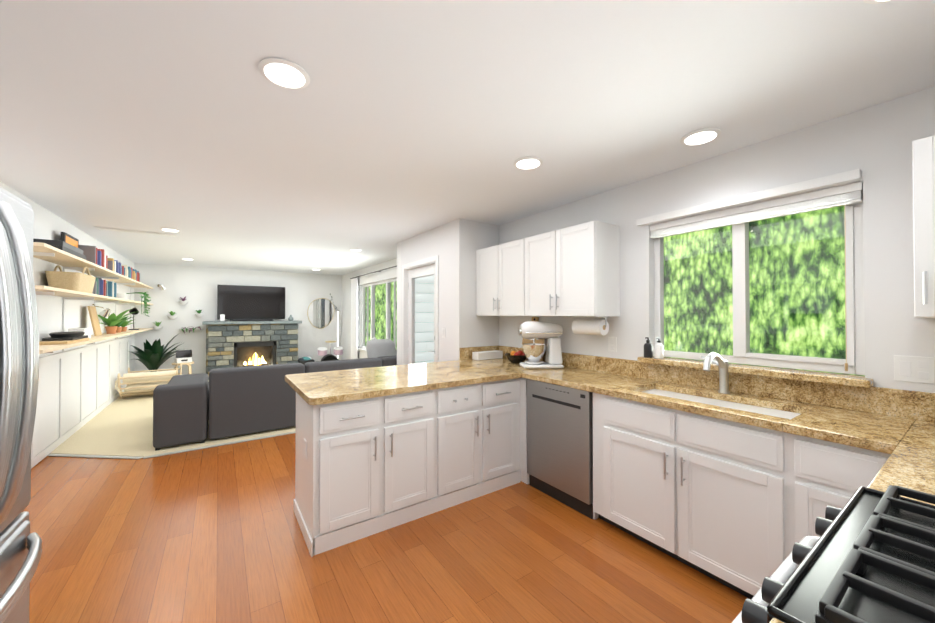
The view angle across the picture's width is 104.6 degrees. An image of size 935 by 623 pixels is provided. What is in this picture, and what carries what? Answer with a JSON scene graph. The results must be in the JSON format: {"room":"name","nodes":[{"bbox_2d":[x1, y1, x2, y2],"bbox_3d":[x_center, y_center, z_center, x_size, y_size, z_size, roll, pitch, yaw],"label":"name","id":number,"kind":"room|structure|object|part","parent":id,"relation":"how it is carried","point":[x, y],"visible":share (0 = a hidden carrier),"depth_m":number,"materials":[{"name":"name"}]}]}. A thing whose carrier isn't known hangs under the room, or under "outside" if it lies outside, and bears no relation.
{"room":"kitchen and living room","nodes":[
{"label":"kitchen and living room","id":0,"kind":"room"},
{"bbox_2d":[0,181,133,468],"bbox_3d":[-3.503,0.206,2.484,0.150,2.440,11.700,0,-1,-35],"label":"wall","id":1,"kind":"structure","parent":0,"point":[48,225],"depth_m":3.84,"materials":[{"name":"white paint"}]},
{"bbox_2d":[31,387,124,467],"bbox_3d":[-4.569,1.389,4.168,0.015,0.077,7.400,0,-1,-35],"label":"baseboard","id":2,"kind":"structure","parent":1,"relation":"attached to","point":[44,453],"depth_m":4.04,"materials":[{"name":"white wood"}]},
{"bbox_2d":[31,242,152,459],"bbox_3d":[-4.964,0.373,4.995,0.288,1.950,5.596,0,-1,-35],"label":"shelf unit","id":3,"kind":"object","parent":1,"relation":"attached to","point":[76,386],"visible":0.62,"depth_m":4.11,"materials":[{"name":"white wood"}]},
{"bbox_2d":[33,232,85,259],"bbox_3d":[-4.033,-0.673,3.644,0.220,0.300,1.200,0,-1,-35],"label":"books","id":4,"kind":"object","parent":3,"relation":"on","point":[68,243],"visible":0.44,"depth_m":3.48,"materials":[{"name":"black"}]},
{"bbox_2d":[39,328,90,344],"bbox_3d":[-4.055,0.243,3.682,0.235,0.120,1.100,0,-1,-35],"label":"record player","id":5,"kind":"object","parent":3,"relation":"on","point":[72,335],"visible":0.94,"depth_m":3.48,"materials":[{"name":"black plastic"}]},
{"bbox_2d":[45,265,95,293],"bbox_3d":[-4.082,-0.332,3.729,0.240,0.279,0.620,0,-1,-35],"label":"wicker basket","id":6,"kind":"object","parent":3,"relation":"on","point":[77,281],"visible":0.98,"depth_m":3.53,"materials":[{"name":"beige wicker"}]},
{"bbox_2d":[87,306,101,335],"bbox_3d":[-4.750,0.122,4.601,0.022,0.380,0.260,-12,6,-34],"label":"frame","id":7,"kind":"object","parent":3,"relation":"on","point":[94,321],"visible":1,"depth_m":4.56,"materials":[{"name":"beige wood"}]},
{"bbox_2d":[92,278,116,297],"bbox_3d":[-4.693,-0.308,4.574,0.190,0.247,1.085,0,-1,-35],"label":"books","id":8,"kind":"object","parent":3,"relation":"on","point":[105,288],"visible":0.33,"depth_m":4.58,"materials":[{"name":"multicoloured"}]},
{"bbox_2d":[78,245,139,281],"bbox_3d":[-5.241,-0.637,5.372,0.189,0.259,2.917,0,-1,-35],"label":"books","id":9,"kind":"object","parent":3,"relation":"on","point":[94,255],"visible":0.42,"depth_m":4.81,"materials":[{"name":"multicoloured paper"}]},
{"bbox_2d":[98,309,134,333],"bbox_3d":[-5.061,0.135,5.145,0.548,0.362,0.426,0,-1,-35],"label":"potted plant","id":10,"kind":"object","parent":3,"relation":"on","point":[111,320],"visible":0.9,"depth_m":5.08,"materials":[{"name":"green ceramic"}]},
{"bbox_2d":[114,316,134,332],"bbox_3d":[-5.276,0.195,5.493,0.367,0.249,0.425,0,-1,-35],"label":"potted plant","id":11,"kind":"object","parent":3,"relation":"on","point":[119,328],"visible":0.5,"depth_m":5.44,"materials":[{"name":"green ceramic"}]},
{"bbox_2d":[121,320,132,331],"bbox_3d":[-5.525,0.219,5.763,0.322,0.204,0.321,0,-1,-10],"label":"potted plant","id":12,"kind":"object","parent":3,"relation":"on","point":[123,325],"visible":0.54,"depth_m":5.76,"materials":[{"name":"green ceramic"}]},
{"bbox_2d":[129,307,138,329],"bbox_3d":[-5.958,0.127,6.452,0.140,0.401,0.172,0,-1,-35],"label":"desk lamp","id":13,"kind":"object","parent":3,"relation":"on","point":[135,310],"visible":0.98,"depth_m":6.45,"materials":[{"name":"black metal"}]},
{"bbox_2d":[117,292,150,315],"bbox_3d":[-5.353,-0.112,5.772,0.433,0.418,0.631,0,-1,-35],"label":"pothos","id":14,"kind":"object","parent":3,"relation":"on","point":[124,296],"visible":0.96,"depth_m":5.78,"materials":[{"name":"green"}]},
{"bbox_2d":[92,304,109,316],"bbox_3d":[-4.954,-0.011,4.895,0.162,0.182,0.175,0,-1,-35],"label":"wall lamp","id":15,"kind":"object","parent":1,"relation":"attached to","point":[105,312],"visible":0.92,"depth_m":4.90,"materials":[{"name":"silver metal"}]},
{"bbox_2d":[47,391,295,458],"bbox_3d":[-3.578,1.453,6.276,4.095,0.012,5.042,0,-1,-35],"label":"area rug","id":16,"kind":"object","parent":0,"point":[119,427],"depth_m":4.09,"materials":[{"name":"beige carpet"}]},
{"bbox_2d":[115,364,181,397],"bbox_3d":[-5.443,1.216,6.238,0.820,0.461,0.869,0,-1,-35],"label":"wood","id":17,"kind":"object","parent":16,"relation":"on","point":[144,382],"visible":0.69,"depth_m":6.01,"materials":[{"name":"brown wood"}]},
{"bbox_2d":[129,334,180,371],"bbox_3d":[-6.005,0.934,7.009,0.835,1.038,0.779,0,-1,-35],"label":"floor plant","id":18,"kind":"object","parent":16,"relation":"on","point":[155,356],"visible":0.69,"depth_m":6.96,"materials":[{"name":"green plant"}]},
{"bbox_2d":[172,361,193,373],"bbox_3d":[-5.629,1.232,7.142,0.350,0.445,0.350,0,-1,-35],"label":"stool","id":19,"kind":"object","parent":16,"relation":"on","point":[188,365],"visible":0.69,"depth_m":7.10,"materials":[{"name":"beige wood"}]},
{"bbox_2d":[174,350,191,362],"bbox_3d":[-5.618,0.889,7.156,0.203,0.239,0.270,0,-1,40],"label":"projector","id":20,"kind":"object","parent":19,"relation":"on","point":[183,356],"visible":1,"depth_m":7.13,"materials":[{"name":"white"}]},
{"bbox_2d":[153,350,396,450],"bbox_3d":[-2.460,1.050,5.379,3.160,0.777,2.000,0,-1,-35],"label":"sectional sofa","id":21,"kind":"object","parent":16,"relation":"on","point":[231,402],"visible":0.48,"depth_m":4.07,"materials":[{"name":"fabric"}]},
{"bbox_2d":[298,357,314,364],"bbox_3d":[-3.935,1.284,8.756,0.360,0.370,0.300,0,-1,-40],"label":"bin","id":22,"kind":"object","parent":16,"relation":"on","point":[303,360],"visible":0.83,"depth_m":8.65,"materials":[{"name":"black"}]},
{"bbox_2d":[318,341,342,360],"bbox_3d":[-3.339,1.098,8.788,0.572,0.753,0.382,0,-1,-27],"label":"drum kit","id":23,"kind":"object","parent":16,"relation":"on","point":[322,351],"visible":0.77,"depth_m":8.72,"materials":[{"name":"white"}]},
{"bbox_2d":[338,311,338,359],"bbox_3d":[-3.350,0.725,9.358,0.180,1.500,0.180,0,-1,-5],"label":"floor lamp","id":24,"kind":"object","parent":16,"relation":"on","point":[338,332],"visible":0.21,"depth_m":9.35,"materials":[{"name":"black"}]},
{"bbox_2d":[366,339,396,357],"bbox_3d":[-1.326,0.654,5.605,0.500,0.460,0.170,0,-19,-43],"label":"armchair","id":25,"kind":"object","parent":16,"relation":"on","point":[377,348],"visible":0.54,"depth_m":5.54,"materials":[{"name":"fabric"}]},
{"bbox_2d":[134,263,341,374],"bbox_3d":[-4.977,0.260,8.480,4.220,2.440,0.150,0,-1,-35],"label":"wall","id":26,"kind":"structure","parent":0,"point":[196,287],"depth_m":7.85,"materials":[{"name":"white paint"}]},
{"bbox_2d":[152,321,162,329],"bbox_3d":[-6.324,0.285,7.361,0.178,0.178,0.167,0,-1,-35],"label":"planter","id":27,"kind":"object","parent":26,"relation":"attached to","point":[157,326],"visible":1,"depth_m":7.34,"materials":[{"name":"white ceramic"}]},
{"bbox_2d":[157,284,165,289],"bbox_3d":[-6.263,-0.503,7.393,0.149,0.128,0.190,0,-1,-35],"label":"wall lamp","id":28,"kind":"object","parent":26,"relation":"attached to","point":[162,286],"visible":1,"depth_m":7.35,"materials":[{"name":"silver metal"}]},
{"bbox_2d":[167,311,176,318],"bbox_3d":[-6.142,0.069,7.510,0.170,0.173,0.150,0,-1,-35],"label":"planter","id":29,"kind":"object","parent":26,"relation":"attached to","point":[171,316],"visible":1,"depth_m":7.48,"materials":[{"name":"white"}]},
{"bbox_2d":[178,297,187,303],"bbox_3d":[-5.992,-0.237,7.602,0.182,0.179,0.151,0,-1,-35],"label":"planter","id":30,"kind":"object","parent":26,"relation":"attached to","point":[183,301],"visible":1,"depth_m":7.58,"materials":[{"name":"white ceramic"}]},
{"bbox_2d":[179,326,202,333],"bbox_3d":[-5.862,0.397,7.649,0.400,0.160,0.203,0,-1,-35],"label":"planter","id":31,"kind":"object","parent":26,"relation":"attached to","point":[199,328],"visible":1,"depth_m":7.64,"materials":[{"name":"white"}]},
{"bbox_2d":[195,310,203,316],"bbox_3d":[-5.764,0.034,7.761,0.177,0.159,0.139,0,-1,-35],"label":"planter","id":32,"kind":"object","parent":26,"relation":"attached to","point":[199,314],"visible":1,"depth_m":7.74,"materials":[{"name":"white ceramic"}]},
{"bbox_2d":[300,316,303,357],"bbox_3d":[-4.112,0.649,8.976,0.072,1.084,0.006,0,-1,-35],"label":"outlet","id":33,"kind":"object","parent":26,"relation":"attached to","point":[302,324],"visible":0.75,"depth_m":8.98,"materials":[{"name":"white plastic"}]},
{"bbox_2d":[307,298,333,328],"bbox_3d":[-3.741,0.047,9.229,0.654,0.775,0.014,0,-1,-35],"label":"wall mirror","id":34,"kind":"object","parent":26,"relation":"attached to","point":[320,312],"visible":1,"depth_m":9.22,"materials":[{"name":"silver glass"}]},
{"bbox_2d":[342,258,396,359],"bbox_3d":[-1.883,0.252,7.574,0.150,2.440,4.850,0,-1,-35],"label":"wall","id":35,"kind":"structure","parent":0,"point":[386,274],"depth_m":8.38,"materials":[{"name":"white paint"}]},
{"bbox_2d":[350,266,396,358],"bbox_3d":[-1.727,0.309,7.120,0.102,2.256,3.726,0,-1,-35],"label":"curtain","id":36,"kind":"object","parent":35,"relation":"attached to","point":[354,318],"visible":0.92,"depth_m":8.32,"materials":[{"name":"white fabric"}]},
{"bbox_2d":[358,278,396,351],"bbox_3d":[-1.853,0.126,7.487,0.160,1.490,2.230,0,-1,-35],"label":"living room window","id":37,"kind":"structure","parent":35,"relation":"in","point":[387,308],"depth_m":7.73,"materials":[{"name":"white"}]},
{"bbox_2d":[22,433,750,622],"bbox_3d":[-1.765,1.486,3.668,4.370,0.100,11.700,0,-1,-35],"label":"floor","id":38,"kind":"structure","parent":0,"point":[211,535],"depth_m":2.07,"materials":[{"name":"brown wood"}]},
{"bbox_2d":[0,187,41,622],"bbox_3d":[-1.619,0.508,0.737,0.916,1.805,0.870,0,-1,-35],"label":"fridge","id":39,"kind":"object","parent":38,"relation":"on","point":[20,550],"visible":1,"depth_m":1.07,"materials":[{"name":"silver metal"}]},
{"bbox_2d":[202,321,301,381],"bbox_3d":[-4.741,0.846,8.053,1.890,1.260,0.808,0,-1,-35],"label":"fireplace","id":40,"kind":"object","parent":38,"relation":"on","point":[229,344],"visible":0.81,"depth_m":8.01,"materials":[{"name":"grey stone"}]},
{"bbox_2d":[220,314,224,320],"bbox_3d":[-5.254,0.137,7.737,0.085,0.150,0.085,0,-1,-35],"label":"speaker","id":41,"kind":"object","parent":40,"relation":"on","point":[222,317],"visible":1,"depth_m":7.70},
{"bbox_2d":[217,285,284,320],"bbox_3d":[-4.863,-0.183,8.186,1.330,0.799,0.310,0,-1,-35],"label":"tv","id":42,"kind":"object","parent":40,"relation":"on","point":[248,303],"visible":1,"depth_m":8.18,"materials":[{"name":"black"}]},
{"bbox_2d":[294,389,436,556],"bbox_3d":[-0.727,0.987,2.573,0.817,0.880,0.593,0,-1,-35],"label":"base cabinet","id":43,"kind":"object","parent":38,"relation":"on","point":[363,469],"depth_m":2.30,"materials":[{"name":"white wood"}]},
{"bbox_2d":[285,357,564,404],"bbox_3d":[-0.270,0.532,3.120,2.233,0.040,1.008,0,-1,-35],"label":"countertop","id":44,"kind":"structure","parent":43,"relation":"on","point":[329,387],"depth_m":2.74,"materials":[{"name":"beige stone"}]},
{"bbox_2d":[472,350,502,359],"bbox_3d":[0.221,0.478,3.958,0.340,0.080,0.110,0,-1,-35],"label":"box","id":45,"kind":"object","parent":44,"relation":"on","point":[486,355],"visible":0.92,"depth_m":3.90,"materials":[{"name":"white"}]},
{"bbox_2d":[505,351,526,363],"bbox_3d":[0.490,0.453,3.603,0.236,0.124,0.236,0,-1,-35],"label":"fruit bowl","id":46,"kind":"object","parent":44,"relation":"on","point":[515,357],"visible":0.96,"depth_m":3.53,"materials":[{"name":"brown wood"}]},
{"bbox_2d":[521,317,544,360],"bbox_3d":[0.666,0.284,3.652,0.020,0.460,0.300,10,-6,-34],"label":"cutting board","id":47,"kind":"object","parent":44,"relation":"on","point":[542,341],"visible":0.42,"depth_m":3.65,"materials":[{"name":"brown wood"}]},
{"bbox_2d":[437,377,524,511],"bbox_3d":[-0.029,0.991,3.016,0.835,0.880,0.630,0,-1,-35],"label":"base cabinet","id":48,"kind":"object","parent":38,"relation":"on","point":[481,424],"depth_m":2.79,"materials":[{"name":"white wood"}]},
{"bbox_2d":[525,381,564,483],"bbox_3d":[0.425,0.996,3.573,0.570,0.880,1.043,0,-1,-35],"label":"base cabinet","id":49,"kind":"object","parent":38,"relation":"on","point":[526,474],"depth_m":2.99,"materials":[{"name":"white wood"}]},
{"bbox_2d":[526,379,592,518],"bbox_3d":[0.862,0.991,2.856,0.508,0.876,0.607,0,-1,-35],"label":"dishwasher","id":50,"kind":"object","parent":38,"relation":"on","point":[560,443],"visible":0.73,"depth_m":2.67,"materials":[{"name":"silver metal"}]},
{"bbox_2d":[592,389,800,598],"bbox_3d":[1.370,0.983,2.192,0.579,0.880,1.035,0,-1,-35],"label":"base cabinet","id":51,"kind":"object","parent":38,"relation":"on","point":[744,483],"depth_m":1.94,"materials":[{"name":"white wood"}]},
{"bbox_2d":[521,365,912,452],"bbox_3d":[1.264,0.524,2.338,0.593,0.040,2.020,0,-1,-35],"label":"countertop","id":52,"kind":"structure","parent":51,"relation":"on","point":[875,432],"depth_m":1.84,"materials":[{"name":"beige stone"}]},
{"bbox_2d":[518,321,563,368],"bbox_3d":[0.673,0.299,3.316,0.405,0.425,0.230,0,-1,-5],"label":"stand mixer","id":53,"kind":"object","parent":52,"relation":"on","point":[534,352],"visible":1,"depth_m":3.25,"materials":[{"name":"white metal"}]},
{"bbox_2d":[700,352,729,393],"bbox_3d":[1.466,0.373,2.207,0.285,0.258,0.153,0,-1,-35],"label":"faucet","id":54,"kind":"object","parent":52,"relation":"on","point":[721,363],"visible":1,"depth_m":2.21,"materials":[{"name":"silver metal"}]},
{"bbox_2d":[732,485,934,622],"bbox_3d":[0.953,0.926,0.561,0.736,0.964,0.771,0,-1,-35],"label":"range","id":55,"kind":"object","parent":38,"relation":"on","point":[868,556],"visible":1,"depth_m":0.68,"materials":[{"name":"black metal"}]},
{"bbox_2d":[781,433,888,558],"bbox_3d":[1.764,0.978,1.620,0.579,0.880,0.353,0,-1,-35],"label":"base cabinet","id":56,"kind":"object","parent":38,"relation":"on","point":[815,475],"depth_m":1.54,"materials":[{"name":"white wood"}]},
{"bbox_2d":[865,421,934,505],"bbox_3d":[1.787,0.513,1.055,1.186,0.040,0.688,0,-1,-35],"label":"countertop","id":57,"kind":"structure","parent":56,"relation":"on","point":[910,464],"depth_m":1.18,"materials":[{"name":"beige stone"}]},
{"bbox_2d":[397,242,400,364],"bbox_3d":[-0.693,0.232,5.358,0.700,2.440,0.150,0,-1,-35],"label":"wall","id":58,"kind":"structure","parent":0,"point":[399,303],"depth_m":5.16,"materials":[{"name":"white paint"}]},
{"bbox_2d":[402,255,438,364],"bbox_3d":[-0.567,0.396,4.672,0.165,2.100,1.000,0,-1,-35],"label":"door frame","id":59,"kind":"structure","parent":58,"relation":"attached to","point":[411,271],"depth_m":4.92,"materials":[{"name":"white wood"}]},
{"bbox_2d":[401,221,451,364],"bbox_3d":[-0.494,0.225,4.585,0.150,2.440,1.350,0,-1,-35],"label":"wall","id":60,"kind":"structure","parent":0,"point":[436,241],"depth_m":4.18,"materials":[{"name":"white paint"}]},
{"bbox_2d":[415,275,433,363],"bbox_3d":[-0.020,0.238,4.911,0.998,2.460,1.346,0,-1,-35],"label":"siding","id":61,"kind":"object","parent":60,"relation":"attached to","point":[421,311],"depth_m":5.29,"materials":[{"name":"grey"}]},
{"bbox_2d":[0,0,934,274],"bbox_3d":[-1.765,-1.053,3.691,4.370,0.100,11.700,0,-1,-35],"label":"ceiling","id":62,"kind":"structure","parent":0,"point":[386,130],"depth_m":1.76,"materials":[{"name":"white paint"}]},
{"bbox_2d":[94,226,176,236],"bbox_3d":[-4.107,-0.988,4.501,0.750,0.015,0.150,0,-1,-35],"label":"ceiling vent","id":63,"kind":"object","parent":62,"relation":"in","point":[135,231],"visible":1,"depth_m":4.47,"materials":[{"name":"white metal"}]},
{"bbox_2d":[160,228,180,231],"bbox_3d":[-3.610,-0.990,4.388,0.199,0.013,0.199,0,-1,10],"label":"recessed light","id":64,"kind":"object","parent":62,"relation":"in","point":[165,229],"depth_m":4.36,"materials":[{"name":"white plastic"}]},
{"bbox_2d":[258,57,309,88],"bbox_3d":[-0.784,-1.015,1.550,0.199,0.013,0.199,0,-1,10],"label":"recessed light","id":65,"kind":"object","parent":62,"relation":"in","point":[282,72],"depth_m":1.53,"materials":[{"name":"white"}]},
{"bbox_2d":[513,156,542,168],"bbox_3d":[0.412,-1.007,2.458,0.199,0.013,0.199,0,-1,10],"label":"recessed light","id":66,"kind":"object","parent":62,"relation":"in","point":[529,162],"depth_m":2.43,"materials":[{"name":"white plastic"}]},
{"bbox_2d":[680,128,720,144],"bbox_3d":[1.353,-1.010,2.097,0.199,0.013,0.199,0,-1,10],"label":"recessed light","id":67,"kind":"object","parent":62,"relation":"in","point":[700,136],"depth_m":2.07,"materials":[{"name":"white plastic"}]},
{"bbox_2d":[863,0,893,3],"bbox_3d":[1.348,-1.019,1.099,0.199,0.013,0.199,0,-1,10],"label":"recessed light","id":68,"kind":"object","parent":62,"relation":"in","point":[866,1],"depth_m":1.18,"materials":[{"name":"white plastic"}]},
{"bbox_2d":[452,218,498,360],"bbox_3d":[0.096,0.220,4.080,0.550,2.440,0.150,0,-1,-35],"label":"wall","id":69,"kind":"structure","parent":0,"point":[470,328],"depth_m":3.95,"materials":[{"name":"white paint"}]},
{"bbox_2d":[461,346,496,360],"bbox_3d":[0.146,0.454,4.005,0.546,0.130,0.023,0,-1,-35],"label":"backsplash","id":70,"kind":"structure","parent":69,"relation":"attached to","point":[466,354],"depth_m":3.92,"materials":[{"name":"brown stone"}]},
{"bbox_2d":[499,86,934,392],"bbox_3d":[1.773,0.204,2.260,0.150,2.440,5.050,0,-1,-35],"label":"wall","id":71,"kind":"structure","parent":0,"point":[873,144],"depth_m":1.98,"materials":[{"name":"white paint"}]},
{"bbox_2d":[476,240,515,315],"bbox_3d":[0.461,-0.318,3.746,0.329,0.730,0.818,0,-1,-35],"label":"upper cabinet","id":72,"kind":"object","parent":71,"relation":"attached to","point":[495,265],"depth_m":3.69,"materials":[{"name":"white wood"}]},
{"bbox_2d":[516,221,619,316],"bbox_3d":[0.863,-0.323,3.161,0.329,0.730,0.818,0,-1,-35],"label":"upper cabinet","id":73,"kind":"object","parent":71,"relation":"attached to","point":[572,271],"depth_m":2.92,"materials":[{"name":"white wood"}]},
{"bbox_2d":[572,317,609,334],"bbox_3d":[1.010,0.116,2.956,0.124,0.149,0.320,0,-1,-35],"label":"paper towel holder","id":74,"kind":"object","parent":73,"relation":"attached to","point":[590,327],"visible":1,"depth_m":2.90,"materials":[{"name":"white paper"}]},
{"bbox_2d":[608,337,616,351],"bbox_3d":[1.190,0.270,2.966,0.008,0.120,0.075,0,-1,-35],"label":"electrical outlet plate","id":75,"kind":"object","parent":71,"relation":"attached to","point":[612,344],"visible":1,"depth_m":2.96,"materials":[{"name":"white plastic"}]},
{"bbox_2d":[497,345,934,420],"bbox_3d":[1.408,0.442,2.632,0.023,0.130,3.670,0,-1,-35],"label":"backsplash","id":76,"kind":"structure","parent":71,"relation":"attached to","point":[919,405],"depth_m":2.05,"materials":[{"name":"brown stone"}]},
{"bbox_2d":[637,169,864,375],"bbox_3d":[1.693,-0.186,2.318,0.180,1.040,1.170,0,-1,-35],"label":"kitchen window","id":77,"kind":"structure","parent":71,"relation":"in","point":[741,351],"depth_m":2.16,"materials":[{"name":"white"}]},
{"bbox_3d":[1.660,-0.196,2.298,0.102,1.020,1.166,0,-1,-35],"label":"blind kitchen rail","id":78,"kind":"part","parent":77,"relation":"part of","materials":[{"name":"white plastic"}]},
{"bbox_2d":[637,356,873,387],"bbox_3d":[1.664,0.355,2.257,0.168,0.038,1.170,0,-1,-35],"label":"sill","id":79,"kind":"structure","parent":71,"relation":"attached to","point":[833,378],"depth_m":2.04,"materials":[{"name":"beige stone"}]},
{"bbox_2d":[644,337,652,357],"bbox_3d":[1.340,0.265,2.678,0.060,0.148,0.059,0,-1,-35],"label":"soap bottle","id":80,"kind":"object","parent":79,"relation":"on","point":[648,349],"visible":1,"depth_m":2.66,"materials":[{"name":"black plastic"}]},
{"bbox_2d":[654,338,663,358],"bbox_3d":[1.385,0.264,2.612,0.060,0.148,0.059,0,-1,-35],"label":"soap bottle","id":81,"kind":"object","parent":79,"relation":"on","point":[658,350],"visible":1,"depth_m":2.59,"materials":[{"name":"white plastic"}]},
{"bbox_2d":[894,355,934,383],"bbox_3d":[2.075,0.269,1.679,0.009,0.120,0.120,0,-1,-35],"label":"switch plate","id":82,"kind":"object","parent":71,"relation":"attached to","point":[914,369],"visible":1,"depth_m":1.68,"materials":[{"name":"white plastic"}]},
{"bbox_2d":[912,136,934,317],"bbox_3d":[2.067,-0.339,1.412,0.329,0.730,0.388,0,-1,-35],"label":"upper cabinet","id":83,"kind":"object","parent":71,"relation":"attached to","point":[923,150],"depth_m":1.45,"materials":[{"name":"white wood"}]},
{"bbox_2d":[770,618,782,622],"bbox_3d":[0.452,0.505,0.136,0.568,0.040,0.688,0,-1,-35],"label":"countertop","id":84,"kind":"structure","parent":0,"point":[774,620],"depth_m":0.57,"materials":[{"name":"beige stone"}]},
{"label":"outside","id":85,"kind":"structure","parent":0,"visible":0},
{"bbox_2d":[365,206,863,375],"bbox_3d":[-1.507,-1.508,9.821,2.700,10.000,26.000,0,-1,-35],"label":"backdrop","id":86,"kind":"structure","parent":85,"point":[721,278],"depth_m":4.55,"materials":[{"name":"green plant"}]}
]}

